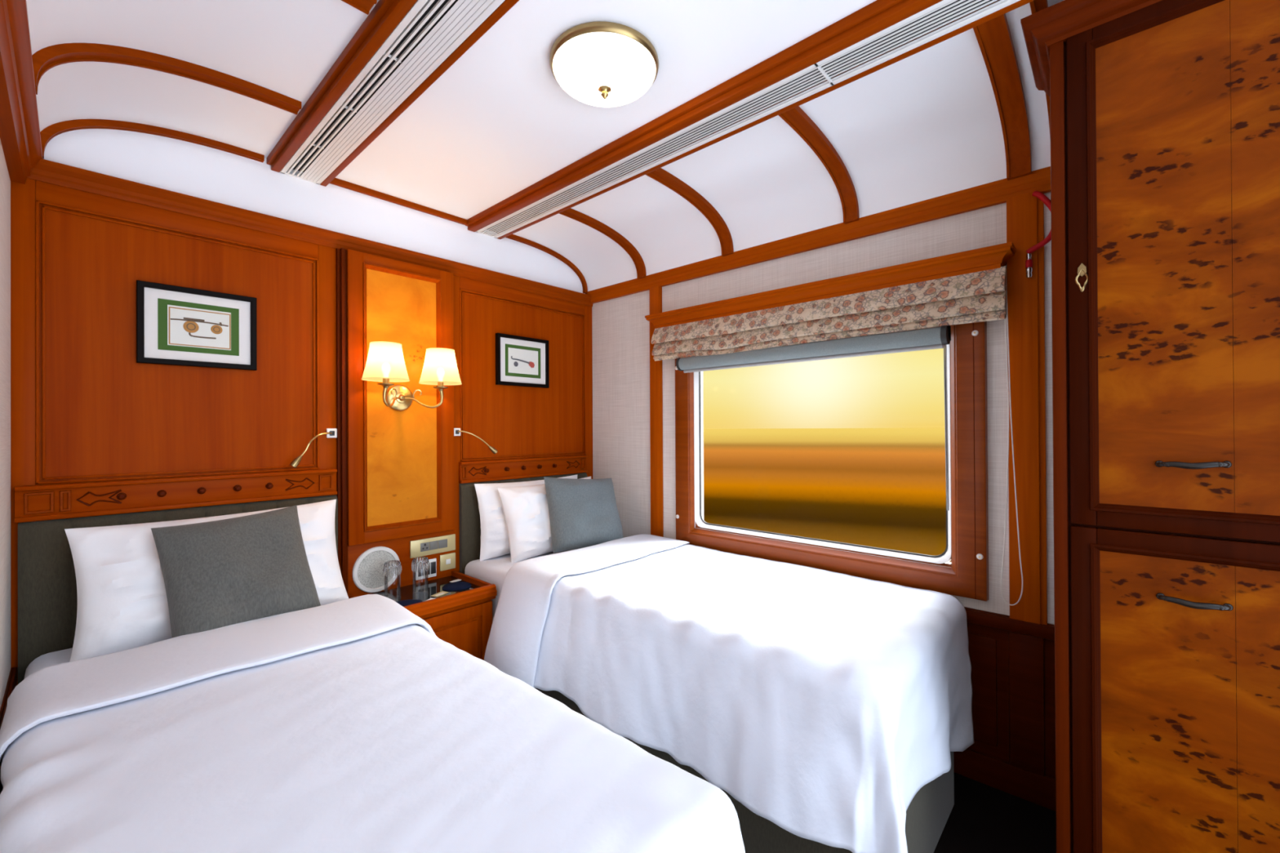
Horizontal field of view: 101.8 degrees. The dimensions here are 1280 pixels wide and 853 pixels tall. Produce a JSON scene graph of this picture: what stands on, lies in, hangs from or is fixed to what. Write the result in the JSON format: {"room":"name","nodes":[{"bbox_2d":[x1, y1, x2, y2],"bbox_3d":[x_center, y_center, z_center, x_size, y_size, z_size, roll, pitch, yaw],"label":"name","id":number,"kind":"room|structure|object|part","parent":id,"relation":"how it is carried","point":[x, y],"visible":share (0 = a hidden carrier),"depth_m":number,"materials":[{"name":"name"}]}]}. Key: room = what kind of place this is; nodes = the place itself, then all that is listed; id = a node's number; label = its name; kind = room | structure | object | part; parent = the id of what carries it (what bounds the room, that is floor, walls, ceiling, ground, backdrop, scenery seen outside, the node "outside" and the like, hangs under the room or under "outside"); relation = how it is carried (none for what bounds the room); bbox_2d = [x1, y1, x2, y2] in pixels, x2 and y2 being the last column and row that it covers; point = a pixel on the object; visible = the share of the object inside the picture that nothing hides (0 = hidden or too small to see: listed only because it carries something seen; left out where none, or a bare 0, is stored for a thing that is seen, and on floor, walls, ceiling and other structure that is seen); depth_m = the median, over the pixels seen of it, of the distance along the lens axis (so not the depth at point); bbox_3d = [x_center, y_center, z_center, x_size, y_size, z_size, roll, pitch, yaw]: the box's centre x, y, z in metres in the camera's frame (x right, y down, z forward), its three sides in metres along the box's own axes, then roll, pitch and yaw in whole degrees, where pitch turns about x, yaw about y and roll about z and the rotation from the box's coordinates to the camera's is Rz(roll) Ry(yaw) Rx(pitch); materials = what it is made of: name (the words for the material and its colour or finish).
{"room":"train carriage","nodes":[
{"label":"train carriage","id":0,"kind":"room"},
{"bbox_2d":[0,139,17,794],"bbox_3d":[-0.761,0.108,0.501,3.000,2.295,0.072,-1,0,42],"label":"wall","id":1,"kind":"structure","parent":0,"point":[8,675],"depth_m":1.40,"materials":[{"name":"fabric"}]},
{"bbox_2d":[0,0,42,184],"bbox_3d":[-0.728,-0.776,0.545,3.000,0.093,0.062,-1,0,42],"label":"crown molding","id":2,"kind":"structure","parent":1,"relation":"attached to","point":[20,130],"depth_m":1.19,"materials":[{"name":"brown wood"}]},
{"bbox_2d":[10,128,592,686],"bbox_3d":[-1.085,0.092,2.400,0.078,2.345,2.435,-1,0,42],"label":"wall","id":3,"kind":"structure","parent":0,"point":[83,409],"depth_m":1.87,"materials":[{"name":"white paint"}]},
{"bbox_2d":[13,468,337,523],"bbox_3d":[-1.539,0.228,1.832,0.052,0.105,0.850,-1,0,42],"label":"rail","id":4,"kind":"object","parent":3,"relation":"attached to","point":[34,503],"visible":1,"depth_m":1.75,"materials":[{"name":"brown wood"}]},
{"bbox_3d":[-1.666,0.225,1.673,0.024,0.024,0.024,0,0,42],"label":"knob","id":5,"kind":"part","parent":4,"relation":"part of","materials":[{"name":"brown wood"}]},
{"bbox_3d":[-1.601,0.225,1.744,0.024,0.024,0.024,0,0,42],"label":"knob","id":6,"kind":"part","parent":4,"relation":"part of","materials":[{"name":"brown wood"}]},
{"bbox_3d":[-1.532,0.225,1.820,0.024,0.024,0.024,0,0,42],"label":"knob","id":7,"kind":"part","parent":4,"relation":"part of","materials":[{"name":"brown wood"}]},
{"bbox_3d":[-1.464,0.225,1.894,0.024,0.024,0.024,0,0,42],"label":"knob","id":8,"kind":"part","parent":4,"relation":"part of","materials":[{"name":"brown wood"}]},
{"bbox_3d":[-1.398,0.225,1.966,0.024,0.024,0.024,0,0,42],"label":"knob","id":9,"kind":"part","parent":4,"relation":"part of","materials":[{"name":"brown wood"}]},
{"bbox_3d":[-1.555,0.719,1.835,0.009,1.092,0.750,0,0,42],"label":"cross rail","id":10,"kind":"part","parent":3,"relation":"part of","materials":[{"name":"brown wood"}]},
{"bbox_3d":[-1.554,0.255,1.850,0.006,2.020,0.870,0,0,42],"label":"wood panel","id":11,"kind":"part","parent":3,"relation":"part of","materials":[{"name":"brown wood"}]},
{"bbox_3d":[-1.563,-0.717,1.840,0.009,0.075,0.750,0,0,42],"label":"cross rail","id":12,"kind":"part","parent":3,"relation":"part of","materials":[{"name":"brown wood"}]},
{"bbox_2d":[136,280,257,370],"bbox_3d":[-1.551,-0.346,1.835,0.022,0.271,0.324,-1,0,42],"label":"framed picture","id":13,"kind":"object","parent":3,"relation":"attached to","point":[176,326],"visible":1,"depth_m":1.82,"materials":[{"name":"white paper"}]},
{"bbox_2d":[167,304,231,350],"bbox_3d":[-1.551,-0.346,1.835,0.003,0.137,0.172,-1,0,42],"label":"print","id":14,"kind":"object","parent":13,"relation":"attached to","point":[189,326],"depth_m":1.83,"materials":[{"name":"white paper"}]},
{"bbox_2d":[26,159,593,306],"bbox_3d":[-1.065,-0.769,2.367,0.042,0.060,2.295,-1,0,42],"label":"crown molding","id":15,"kind":"structure","parent":3,"relation":"attached to","point":[46,171],"depth_m":1.96,"materials":[{"name":"brown wood"}]},
{"bbox_2d":[288,428,337,468],"bbox_3d":[-1.296,0.084,2.071,0.031,0.153,0.186,0,0,26],"label":"light","id":16,"kind":"object","parent":3,"relation":"attached to","point":[331,433],"visible":1,"depth_m":2.05,"materials":[{"name":"gold metal"}]},
{"bbox_3d":[-1.268,0.027,2.139,0.012,0.039,0.038,0,0,42],"label":"wall plate","id":17,"kind":"part","parent":16,"relation":"part of","materials":[{"name":"white"}]},
{"bbox_2d":[329,431,334,435],"bbox_3d":[-1.263,0.028,2.134,0.005,0.020,0.018,0,0,42],"label":"switch","id":18,"kind":"object","parent":16,"relation":"attached to","point":[331,433],"depth_m":2.13,"materials":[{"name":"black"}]},
{"bbox_2d":[335,248,454,596],"bbox_3d":[-1.075,0.013,2.337,0.058,1.503,0.513,-1,0,42],"label":"wall panel","id":19,"kind":"object","parent":3,"relation":"attached to","point":[395,473],"visible":0.77,"depth_m":2.30,"materials":[{"name":"brown wood"}]},
{"bbox_3d":[-1.241,-0.012,2.166,0.044,1.453,0.036,0,0,42],"label":"moulding","id":20,"kind":"part","parent":19,"relation":"part of","materials":[{"name":"brown wood"}]},
{"bbox_2d":[351,546,399,592],"bbox_3d":[-1.139,0.620,2.254,0.012,0.196,0.196,-1,0,42],"label":"wall speaker","id":21,"kind":"object","parent":19,"relation":"attached to","point":[367,575],"visible":0.86,"depth_m":2.24,"materials":[{"name":"white plastic"}]},
{"bbox_2d":[357,551,395,588],"bbox_3d":[-1.137,0.620,2.252,0.005,0.164,0.164,0,0,42],"label":"grille","id":22,"kind":"object","parent":21,"relation":"attached to","point":[370,563],"depth_m":2.24,"materials":[{"name":"grey metal"}]},
{"bbox_3d":[-1.065,-0.124,2.339,0.004,1.113,0.314,0,0,42],"label":"burl panel","id":23,"kind":"part","parent":19,"relation":"part of","materials":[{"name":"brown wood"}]},
{"bbox_3d":[-1.063,-0.715,2.337,0.018,0.048,0.342,0,0,42],"label":"cross rail","id":24,"kind":"part","parent":19,"relation":"part of","materials":[{"name":"brown wood"}]},
{"bbox_3d":[-1.056,-0.124,2.332,0.021,1.145,0.350,0,0,42],"label":"panel moulding","id":25,"kind":"part","parent":19,"relation":"part of","materials":[{"name":"brown wood"}]},
{"bbox_3d":[-1.056,0.469,2.333,0.018,0.054,0.342,0,0,42],"label":"cross rail","id":26,"kind":"part","parent":19,"relation":"part of","materials":[{"name":"brown wood"}]},
{"bbox_2d":[361,341,462,411],"bbox_3d":[-0.988,-0.206,2.257,0.222,0.275,0.416,-1,0,42],"label":"wall sconce","id":27,"kind":"object","parent":19,"relation":"attached to","point":[385,363],"visible":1,"depth_m":2.25,"materials":[{"name":"white fabric"}]},
{"bbox_3d":[-1.052,-0.267,2.156,0.178,0.148,0.178,0,0,42],"label":"lamp shade","id":28,"kind":"part","parent":27,"relation":"part of","materials":[{"name":"fabric"}]},
{"bbox_3d":[-1.061,-0.125,2.222,0.021,0.089,0.154,0,0,-6],"label":"arm","id":29,"kind":"part","parent":27,"relation":"part of","materials":[{"name":"gold metal"}]},
{"bbox_3d":[-0.965,-0.126,2.327,0.166,0.089,0.022,0,0,-4],"label":"arm","id":30,"kind":"part","parent":27,"relation":"part of","materials":[{"name":"gold metal"}]},
{"bbox_3d":[-0.893,-0.268,2.330,0.178,0.148,0.178,0,0,42],"label":"lamp shade","id":31,"kind":"part","parent":27,"relation":"part of","materials":[{"name":"fabric"}]},
{"bbox_2d":[416,558,436,580],"bbox_3d":[-0.993,0.662,2.414,0.010,0.084,0.100,-1,0,42],"label":"socket","id":32,"kind":"object","parent":19,"relation":"attached to","point":[432,570],"visible":0.53,"depth_m":2.43,"materials":[{"name":"white plastic"}]},
{"bbox_2d":[409,533,455,558],"bbox_3d":[-0.971,0.557,2.437,0.014,0.078,0.217,-1,0,42],"label":"socket plate","id":33,"kind":"object","parent":19,"relation":"attached to","point":[424,547],"visible":1,"depth_m":2.43,"materials":[{"name":"gold metal"}]},
{"bbox_2d":[420,542,429,551],"bbox_3d":[-0.994,0.557,2.405,0.004,0.039,0.041,-1,0,42],"label":"socket","id":34,"kind":"object","parent":33,"relation":"attached to","point":[424,546],"depth_m":2.40,"materials":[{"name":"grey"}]},
{"bbox_2d":[440,552,455,571],"bbox_3d":[-0.920,0.648,2.492,0.013,0.076,0.078,-1,0,42],"label":"light switch","id":35,"kind":"object","parent":19,"relation":"attached to","point":[447,562],"visible":1,"depth_m":2.49,"materials":[{"name":"gold metal"}]},
{"bbox_2d":[453,427,497,454],"bbox_3d":[-0.817,0.074,2.590,0.221,0.134,0.035,0,0,-35],"label":"light","id":36,"kind":"object","parent":3,"relation":"attached to","point":[457,431],"visible":0.94,"depth_m":2.56,"materials":[{"name":"gold metal"}]},
{"bbox_3d":[-0.897,0.027,2.545,0.012,0.039,0.038,0,0,42],"label":"wall plate","id":37,"kind":"part","parent":36,"relation":"part of","materials":[{"name":"white"}]},
{"bbox_3d":[-0.616,-0.719,2.874,0.009,0.075,0.820,0,0,42],"label":"cross rail","id":38,"kind":"part","parent":3,"relation":"part of","materials":[{"name":"brown wood"}]},
{"bbox_2d":[495,333,549,387],"bbox_3d":[-0.635,-0.353,2.836,0.022,0.269,0.333,-1,0,42],"label":"framed picture","id":39,"kind":"object","parent":3,"relation":"attached to","point":[520,361],"visible":1,"depth_m":2.82,"materials":[{"name":"white paper"}]},
{"bbox_2d":[508,347,537,374],"bbox_3d":[-0.635,-0.353,2.836,0.003,0.133,0.193,-1,0,42],"label":"print","id":40,"kind":"object","parent":39,"relation":"attached to","point":[522,361],"depth_m":2.83,"materials":[{"name":"grey paper"}]},
{"bbox_3d":[-0.611,0.254,2.881,0.006,2.020,0.925,0,0,42],"label":"wood panel","id":41,"kind":"part","parent":3,"relation":"part of","materials":[{"name":"brown wood"}]},
{"bbox_3d":[-0.609,0.718,2.869,0.009,1.092,0.820,0,0,42],"label":"cross rail","id":42,"kind":"part","parent":3,"relation":"part of","materials":[{"name":"brown wood"}]},
{"bbox_2d":[458,455,587,483],"bbox_3d":[-0.605,0.226,2.853,0.052,0.105,0.823,-1,0,42],"label":"rail","id":43,"kind":"object","parent":3,"relation":"attached to","point":[469,472],"visible":1,"depth_m":2.80,"materials":[{"name":"brown wood"}]},
{"bbox_2d":[26,0,1063,291],"bbox_3d":[0.025,-0.963,1.369,3.000,0.275,2.335,-1,0,42],"label":"ceiling","id":44,"kind":"structure","parent":0,"point":[924,125],"depth_m":1.68,"materials":[{"name":"white paint"}]},
{"bbox_2d":[40,119,264,162],"bbox_3d":[-1.626,-0.922,1.771,0.022,0.215,0.572,-1,0,42],"label":"rib","id":45,"kind":"object","parent":44,"relation":"attached to","point":[52,131],"visible":0.96,"depth_m":1.72,"materials":[{"name":"brown wood"}]},
{"bbox_2d":[31,42,301,115],"bbox_3d":[-1.288,-0.925,1.461,0.050,0.215,0.572,-1,0,42],"label":"rib","id":46,"kind":"object","parent":44,"relation":"attached to","point":[45,59],"visible":0.94,"depth_m":1.41,"materials":[{"name":"brown wood"}]},
{"bbox_2d":[266,0,417,172],"bbox_3d":[-0.314,-1.021,1.000,3.000,0.045,0.042,-1,0,42],"label":"ceiling beam","id":47,"kind":"structure","parent":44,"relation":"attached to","point":[384,18],"depth_m":1.48,"materials":[{"name":"brown wood"}]},
{"bbox_2d":[341,0,377,14],"bbox_3d":[-0.843,-0.929,1.054,0.055,0.215,0.572,-1,0,42],"label":"rib","id":48,"kind":"object","parent":44,"relation":"attached to","point":[364,6],"visible":1,"depth_m":1.26,"materials":[{"name":"brown wood"}]},
{"bbox_2d":[280,0,504,184],"bbox_3d":[-0.252,-1.019,1.067,2.999,0.039,0.138,-1,0,42],"label":"ceiling vent","id":49,"kind":"object","parent":44,"relation":"in","point":[431,30],"visible":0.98,"depth_m":1.49,"materials":[{"name":"white metal"}]},
{"bbox_2d":[328,177,466,225],"bbox_3d":[-1.078,-1.021,2.370,0.022,0.027,0.627,-1,0,42],"label":"rail","id":50,"kind":"object","parent":44,"relation":"attached to","point":[335,181],"visible":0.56,"depth_m":2.34,"materials":[{"name":"brown wood"}]},
{"bbox_2d":[320,0,519,186],"bbox_3d":[-0.197,-1.021,1.127,3.000,0.045,0.022,-1,0,42],"label":"rail","id":51,"kind":"object","parent":44,"relation":"attached to","point":[506,5],"visible":0.49,"depth_m":1.50,"materials":[{"name":"brown wood"}]},
{"bbox_2d":[505,234,587,293],"bbox_3d":[-0.521,-0.924,2.978,0.022,0.215,0.572,-1,0,42],"label":"rib","id":52,"kind":"object","parent":44,"relation":"attached to","point":[513,237],"visible":0.98,"depth_m":3.00,"materials":[{"name":"brown wood"}]},
{"bbox_2d":[559,208,646,279],"bbox_3d":[-0.177,-0.927,2.664,0.050,0.215,0.572,-1,0,42],"label":"rib","id":53,"kind":"object","parent":44,"relation":"attached to","point":[639,264],"visible":0.97,"depth_m":2.70,"materials":[{"name":"brown wood"}]},
{"bbox_2d":[549,21,658,106],"bbox_3d":[-0.101,-0.985,1.483,0.310,0.107,0.310,-1,0,42],"label":"ceiling lamp","id":54,"kind":"object","parent":44,"relation":"attached to","point":[599,64],"visible":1,"depth_m":1.41,"materials":[{"name":"white glass"}]},
{"bbox_2d":[645,167,733,256],"bbox_3d":[0.233,-0.930,2.288,0.055,0.215,0.572,-1,0,42],"label":"rib","id":55,"kind":"object","parent":44,"relation":"attached to","point":[661,175],"visible":0.98,"depth_m":2.32,"materials":[{"name":"brown wood"}]},
{"bbox_2d":[465,0,942,231],"bbox_3d":[0.247,-1.021,1.613,3.000,0.047,0.054,-1,0,42],"label":"ceiling beam","id":56,"kind":"structure","parent":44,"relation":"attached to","point":[877,15],"depth_m":1.58,"materials":[{"name":"brown wood"}]},
{"bbox_2d":[475,0,1019,238],"bbox_3d":[0.309,-1.020,1.680,2.999,0.039,0.126,-1,0,42],"label":"ceiling vent","id":57,"kind":"object","parent":44,"relation":"in","point":[944,12],"visible":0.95,"depth_m":1.59,"materials":[{"name":"white metal"}]},
{"bbox_2d":[480,66,828,235],"bbox_3d":[-0.134,-1.000,2.085,1.780,0.004,0.085,0,0,42],"label":"grille","id":58,"kind":"object","parent":57,"relation":"attached to","point":[825,84],"depth_m":1.85,"materials":[{"name":"white metal"}]},
{"bbox_2d":[819,0,1004,80],"bbox_3d":[0.972,-1.009,1.074,1.204,0.004,0.085,0,0,42],"label":"grille","id":59,"kind":"object","parent":57,"relation":"attached to","point":[1001,3],"depth_m":1.34,"materials":[{"name":"white metal"}]},
{"bbox_2d":[497,0,1034,239],"bbox_3d":[0.364,-1.022,1.740,3.000,0.045,0.034,-1,0,42],"label":"rail","id":60,"kind":"object","parent":44,"relation":"attached to","point":[1020,2],"visible":0.36,"depth_m":1.59,"materials":[{"name":"brown wood"}]},
{"bbox_2d":[778,106,859,223],"bbox_3d":[0.664,-0.934,1.893,0.056,0.215,0.572,-1,0,42],"label":"rib","id":61,"kind":"object","parent":44,"relation":"attached to","point":[796,117],"visible":0.95,"depth_m":1.93,"materials":[{"name":"brown wood"}]},
{"bbox_2d":[973,13,1031,180],"bbox_3d":[1.070,-0.938,1.522,0.065,0.215,0.572,-1,0,42],"label":"rib","id":62,"kind":"object","parent":44,"relation":"attached to","point":[993,37],"visible":0.98,"depth_m":1.55,"materials":[{"name":"brown wood"}]},
{"bbox_2d":[1029,0,1050,138],"bbox_3d":[1.143,-0.938,1.455,0.030,0.215,0.572,-1,0,42],"label":"rib","id":63,"kind":"object","parent":44,"relation":"attached to","point":[1036,6],"visible":0.18,"depth_m":1.28,"materials":[{"name":"brown wood"}]},
{"bbox_2d":[591,191,1056,811],"bbox_3d":[0.822,0.106,2.230,3.000,2.295,0.110,-1,0,42],"label":"wall","id":64,"kind":"structure","parent":0,"point":[1012,752],"depth_m":1.87,"materials":[{"name":"paint"}]},
{"bbox_2d":[649,284,663,537],"bbox_3d":[0.090,-0.045,2.853,0.075,1.450,0.026,-1,0,42],"label":"post","id":65,"kind":"object","parent":64,"relation":"attached to","point":[655,292],"visible":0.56,"depth_m":2.83,"materials":[{"name":"brown wood"}]},
{"bbox_2d":[585,166,1050,303],"bbox_3d":[0.785,-0.801,2.199,3.000,0.066,0.045,-1,0,42],"label":"crown molding","id":66,"kind":"structure","parent":64,"relation":"attached to","point":[995,193],"depth_m":2.12,"materials":[{"name":"brown wood"}]},
{"bbox_2d":[644,241,1016,328],"bbox_3d":[0.654,-0.558,2.271,1.602,0.074,0.111,-1,0,42],"label":"pelmet","id":67,"kind":"object","parent":64,"relation":"in","point":[996,256],"depth_m":2.06,"materials":[{"name":"brown wood"}]},
{"bbox_2d":[675,320,988,601],"bbox_3d":[0.711,0.090,2.294,1.382,1.050,0.068,-1,0,42],"label":"window","id":68,"kind":"structure","parent":64,"relation":"in","point":[966,575],"depth_m":1.94,"materials":[{"name":"brown wood"}]},
{"bbox_2d":[675,325,951,510],"bbox_3d":[0.655,-0.028,2.258,1.206,0.664,0.077,-1,0,42],"label":"roller blind","id":69,"kind":"object","parent":68,"relation":"attached to","point":[933,338],"visible":0.98,"depth_m":2.10,"materials":[{"name":"grey fabric"}]},
{"bbox_3d":[1.094,-0.012,1.859,0.014,0.624,0.008,0,0,42],"label":"pull chain","id":70,"kind":"part","parent":69,"relation":"part of","materials":[{"name":"grey"}]},
{"bbox_2d":[651,266,1022,605],"bbox_3d":[0.664,0.037,2.235,1.578,1.135,0.066,-1,0,42],"label":"blind","id":71,"kind":"object","parent":68,"relation":"attached to","point":[982,295],"visible":1,"depth_m":2.04,"materials":[{"name":"fabric"}]},
{"bbox_3d":[1.238,0.037,1.739,0.062,1.125,0.016,0,0,42],"label":"pull chain","id":72,"kind":"part","parent":71,"relation":"part of","materials":[{"name":"beige"}]},
{"bbox_2d":[1006,191,1047,624],"bbox_3d":[1.298,-0.055,1.748,0.100,1.450,0.026,-1,0,42],"label":"post","id":73,"kind":"object","parent":64,"relation":"attached to","point":[1025,211],"visible":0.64,"depth_m":1.74,"materials":[{"name":"brown wood"}]},
{"bbox_2d":[1025,191,1051,278],"bbox_3d":[1.315,-0.635,1.701,0.026,0.285,0.090,0,0,-42],"label":"handle","id":74,"kind":"object","parent":73,"relation":"attached to","point":[1028,263],"visible":0.8,"depth_m":1.71,"materials":[{"name":"red plastic"}]},
{"bbox_3d":[1.289,-0.509,1.724,0.019,0.034,0.019,0,0,42],"label":"handle","id":75,"kind":"part","parent":74,"relation":"part of","materials":[{"name":"silver metal"}]},
{"bbox_3d":[1.316,-0.674,1.701,0.026,0.207,0.088,0,0,-43],"label":"cord","id":76,"kind":"part","parent":74,"relation":"part of","materials":[{"name":"red plastic"}]},
{"bbox_2d":[933,772,1056,852],"bbox_3d":[0.021,1.280,1.389,3.060,0.050,2.435,-1,0,42],"label":"floor","id":77,"kind":"structure","parent":0,"point":[983,818],"depth_m":1.63,"materials":[{"name":"black carpet"}]},
{"bbox_2d":[2,494,337,790],"bbox_3d":[-0.829,0.768,1.188,1.927,0.982,0.844,-1,0,42],"label":"headboard","id":78,"kind":"object","parent":77,"relation":"on","point":[47,596],"visible":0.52,"depth_m":1.56,"materials":[{"name":"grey fabric"}]},
{"bbox_3d":[-0.809,0.776,1.181,1.878,0.245,0.828,0,0,42],"label":"mattress","id":79,"kind":"part","parent":78,"relation":"part of","materials":[{"name":"white fabric"}]},
{"bbox_3d":[-1.529,0.624,1.828,0.032,0.682,0.844,0,0,42],"label":"headboard","id":80,"kind":"part","parent":78,"relation":"part of","materials":[{"name":"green fabric"}]},
{"bbox_2d":[64,499,348,662],"bbox_3d":[-1.373,0.476,1.727,0.233,0.383,0.722,-1,0,42],"label":"pillow","id":81,"kind":"object","parent":78,"relation":"on","point":[122,605],"visible":0.57,"depth_m":1.53,"materials":[{"name":"white fabric"}]},
{"bbox_2d":[151,505,320,638],"bbox_3d":[-1.264,0.466,1.659,0.224,0.370,0.403,0,0,38],"label":"cushion","id":82,"kind":"object","parent":78,"relation":"on","point":[225,572],"visible":0.84,"depth_m":1.60,"materials":[{"name":"grey fabric"}]},
{"bbox_2d":[0,594,745,852],"bbox_3d":[-0.586,0.839,1.125,1.581,0.513,1.114,-1,0,42],"label":"duvet","id":83,"kind":"object","parent":78,"relation":"on","point":[347,726],"visible":1,"depth_m":0.96,"materials":[{"name":"white fabric"}]},
{"bbox_2d":[347,570,497,660],"bbox_3d":[-0.924,0.978,2.216,0.373,0.570,0.484,-1,0,42],"label":"nightstand","id":84,"kind":"object","parent":77,"relation":"on","point":[462,619],"visible":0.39,"depth_m":2.20,"materials":[{"name":"brown wood"}]},
{"bbox_2d":[382,560,401,597],"bbox_3d":[-1.034,0.642,2.174,0.071,0.154,0.070,-1,0,42],"label":"drinking glass","id":85,"kind":"object","parent":84,"relation":"on","point":[397,566],"visible":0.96,"depth_m":2.17,"materials":[{"name":"white"}]},
{"bbox_2d":[395,599,422,606],"bbox_3d":[-0.937,0.714,2.088,0.124,0.007,0.124,-1,0,42],"label":"coaster","id":86,"kind":"object","parent":84,"relation":"on","point":[405,602],"visible":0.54,"depth_m":2.11,"materials":[{"name":"blue fabric"}]},
{"bbox_2d":[411,556,429,594],"bbox_3d":[-0.944,0.641,2.236,0.071,0.154,0.070,-1,0,42],"label":"drinking glass","id":87,"kind":"object","parent":84,"relation":"on","point":[415,562],"visible":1,"depth_m":2.24,"materials":[{"name":"white"}]},
{"bbox_3d":[-0.936,0.723,2.227,0.343,0.010,0.456,0,0,42],"label":"glass","id":88,"kind":"part","parent":84,"relation":"part of","materials":[{"name":"black"}]},
{"bbox_2d":[431,591,448,597],"bbox_3d":[-0.856,0.717,2.225,0.036,0.002,0.068,0,0,22],"label":"card","id":89,"kind":"object","parent":84,"relation":"on","point":[442,593],"visible":1,"depth_m":2.23,"materials":[{"name":"beige paper"}]},
{"bbox_3d":[-0.806,0.997,2.108,0.006,0.340,0.334,0,0,42],"label":"door panel","id":90,"kind":"part","parent":84,"relation":"part of","materials":[{"name":"brown wood"}]},
{"bbox_2d":[441,582,471,591],"bbox_3d":[-0.823,0.715,2.331,0.124,0.007,0.124,-1,0,42],"label":"coaster","id":91,"kind":"object","parent":84,"relation":"on","point":[454,586],"visible":1,"depth_m":2.32,"materials":[{"name":"blue fabric"}]},
{"bbox_3d":[-0.804,0.997,2.106,0.012,0.470,0.464,0,0,42],"label":"door","id":92,"kind":"part","parent":84,"relation":"part of","materials":[{"name":"brown wood"}]},
{"bbox_2d":[458,472,954,852],"bbox_3d":[0.126,0.765,2.191,1.982,0.984,0.862,-1,0,42],"label":"bed","id":93,"kind":"object","parent":77,"relation":"on","point":[927,815],"visible":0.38,"depth_m":1.57,"materials":[{"name":"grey fabric"}]},
{"bbox_3d":[0.141,0.770,2.178,1.933,0.255,0.862,0,0,42],"label":"mattress","id":94,"kind":"part","parent":93,"relation":"part of","materials":[{"name":"white fabric"}]},
{"bbox_3d":[-0.597,0.622,2.846,0.032,0.684,0.821,0,0,42],"label":"headboard","id":95,"kind":"part","parent":93,"relation":"part of","materials":[{"name":"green fabric"}]},
{"bbox_2d":[474,475,577,561],"bbox_3d":[-0.564,0.465,2.760,0.158,0.372,0.660,-1,0,42],"label":"pillow","id":96,"kind":"object","parent":93,"relation":"on","point":[494,532],"visible":0.29,"depth_m":2.54,"materials":[{"name":"white fabric"}]},
{"bbox_2d":[497,476,591,562],"bbox_3d":[-0.437,0.471,2.728,0.219,0.369,0.626,-1,0,42],"label":"pillow","id":97,"kind":"object","parent":93,"relation":"on","point":[526,508],"visible":0.46,"depth_m":2.54,"materials":[{"name":"white fabric"}]},
{"bbox_2d":[543,476,622,552],"bbox_3d":[-0.280,0.449,2.700,0.454,0.390,0.226,0,0,-38],"label":"cushion","id":98,"kind":"object","parent":93,"relation":"on","point":[584,513],"visible":0.94,"depth_m":2.62,"materials":[{"name":"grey fabric"}]},
{"bbox_2d":[484,533,974,852],"bbox_3d":[0.276,0.842,1.954,1.596,0.541,1.013,-1,0,42],"label":"duvet","id":99,"kind":"object","parent":93,"relation":"on","point":[822,702],"visible":0.99,"depth_m":1.55,"materials":[{"name":"white fabric"}]},
{"bbox_2d":[1020,0,1279,852],"bbox_3d":[1.326,0.137,1.274,0.557,2.222,0.610,-1,0,42],"label":"wardrobe","id":100,"kind":"object","parent":77,"relation":"on","point":[1165,114],"visible":1,"depth_m":1.11,"materials":[{"name":"brown wood"}]},
{"bbox_3d":[1.020,-0.344,1.201,0.024,0.066,0.004,0,0,42],"label":"lock plate","id":101,"kind":"part","parent":100,"relation":"part of","materials":[{"name":"gold metal"}]},
{"bbox_3d":[1.222,-0.943,1.171,0.557,0.062,0.320,0,0,42],"label":"cornice","id":102,"kind":"part","parent":100,"relation":"part of","materials":[{"name":"brown wood"}]},
{"bbox_3d":[1.123,-0.346,1.126,0.210,1.052,0.007,0,0,42],"label":"burl panel","id":103,"kind":"part","parent":100,"relation":"part of","materials":[{"name":"brown wood"}]},
{"bbox_3d":[1.128,0.710,1.122,0.210,0.864,0.007,0,0,42],"label":"burl panel","id":104,"kind":"part","parent":100,"relation":"part of","materials":[{"name":"brown wood"}]},
{"bbox_3d":[1.154,-0.346,1.092,0.394,1.144,0.018,0,0,42],"label":"door","id":105,"kind":"part","parent":100,"relation":"part of","materials":[{"name":"brown wood"}]},
{"bbox_3d":[1.160,0.710,1.088,0.394,0.956,0.018,0,0,42],"label":"door","id":106,"kind":"part","parent":100,"relation":"part of","materials":[{"name":"brown wood"}]},
{"bbox_3d":[1.150,-0.346,1.087,0.326,1.076,0.015,0,0,42],"label":"door moulding","id":107,"kind":"part","parent":100,"relation":"part of","materials":[{"name":"brown wood"}]},
{"bbox_3d":[1.155,0.710,1.083,0.326,0.888,0.015,0,0,42],"label":"door moulding","id":108,"kind":"part","parent":100,"relation":"part of","materials":[{"name":"brown wood"}]},
{"bbox_3d":[1.145,0.079,1.078,0.111,0.019,0.034,0,0,42],"label":"handle","id":109,"kind":"part","parent":100,"relation":"part of","materials":[{"name":"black metal"}]},
{"bbox_3d":[1.146,0.365,1.077,0.111,0.018,0.034,0,0,42],"label":"handle","id":110,"kind":"part","parent":100,"relation":"part of","materials":[{"name":"black metal"}]},
{"bbox_3d":[1.234,-0.347,1.024,0.092,1.052,0.007,0,0,42],"label":"burl panel","id":111,"kind":"part","parent":100,"relation":"part of","materials":[{"name":"brown wood"}]},
{"bbox_3d":[1.240,0.709,1.020,0.092,0.864,0.007,0,0,42],"label":"burl panel","id":112,"kind":"part","parent":100,"relation":"part of","materials":[{"name":"brown wood"}]},
{"label":"outside","id":113,"kind":"structure","parent":0,"visible":0},
{"bbox_2d":[703,427,951,562],"bbox_3d":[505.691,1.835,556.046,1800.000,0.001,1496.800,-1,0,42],"label":"ground","id":114,"kind":"structure","parent":113,"point":[877,487],"depth_m":22.54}
]}

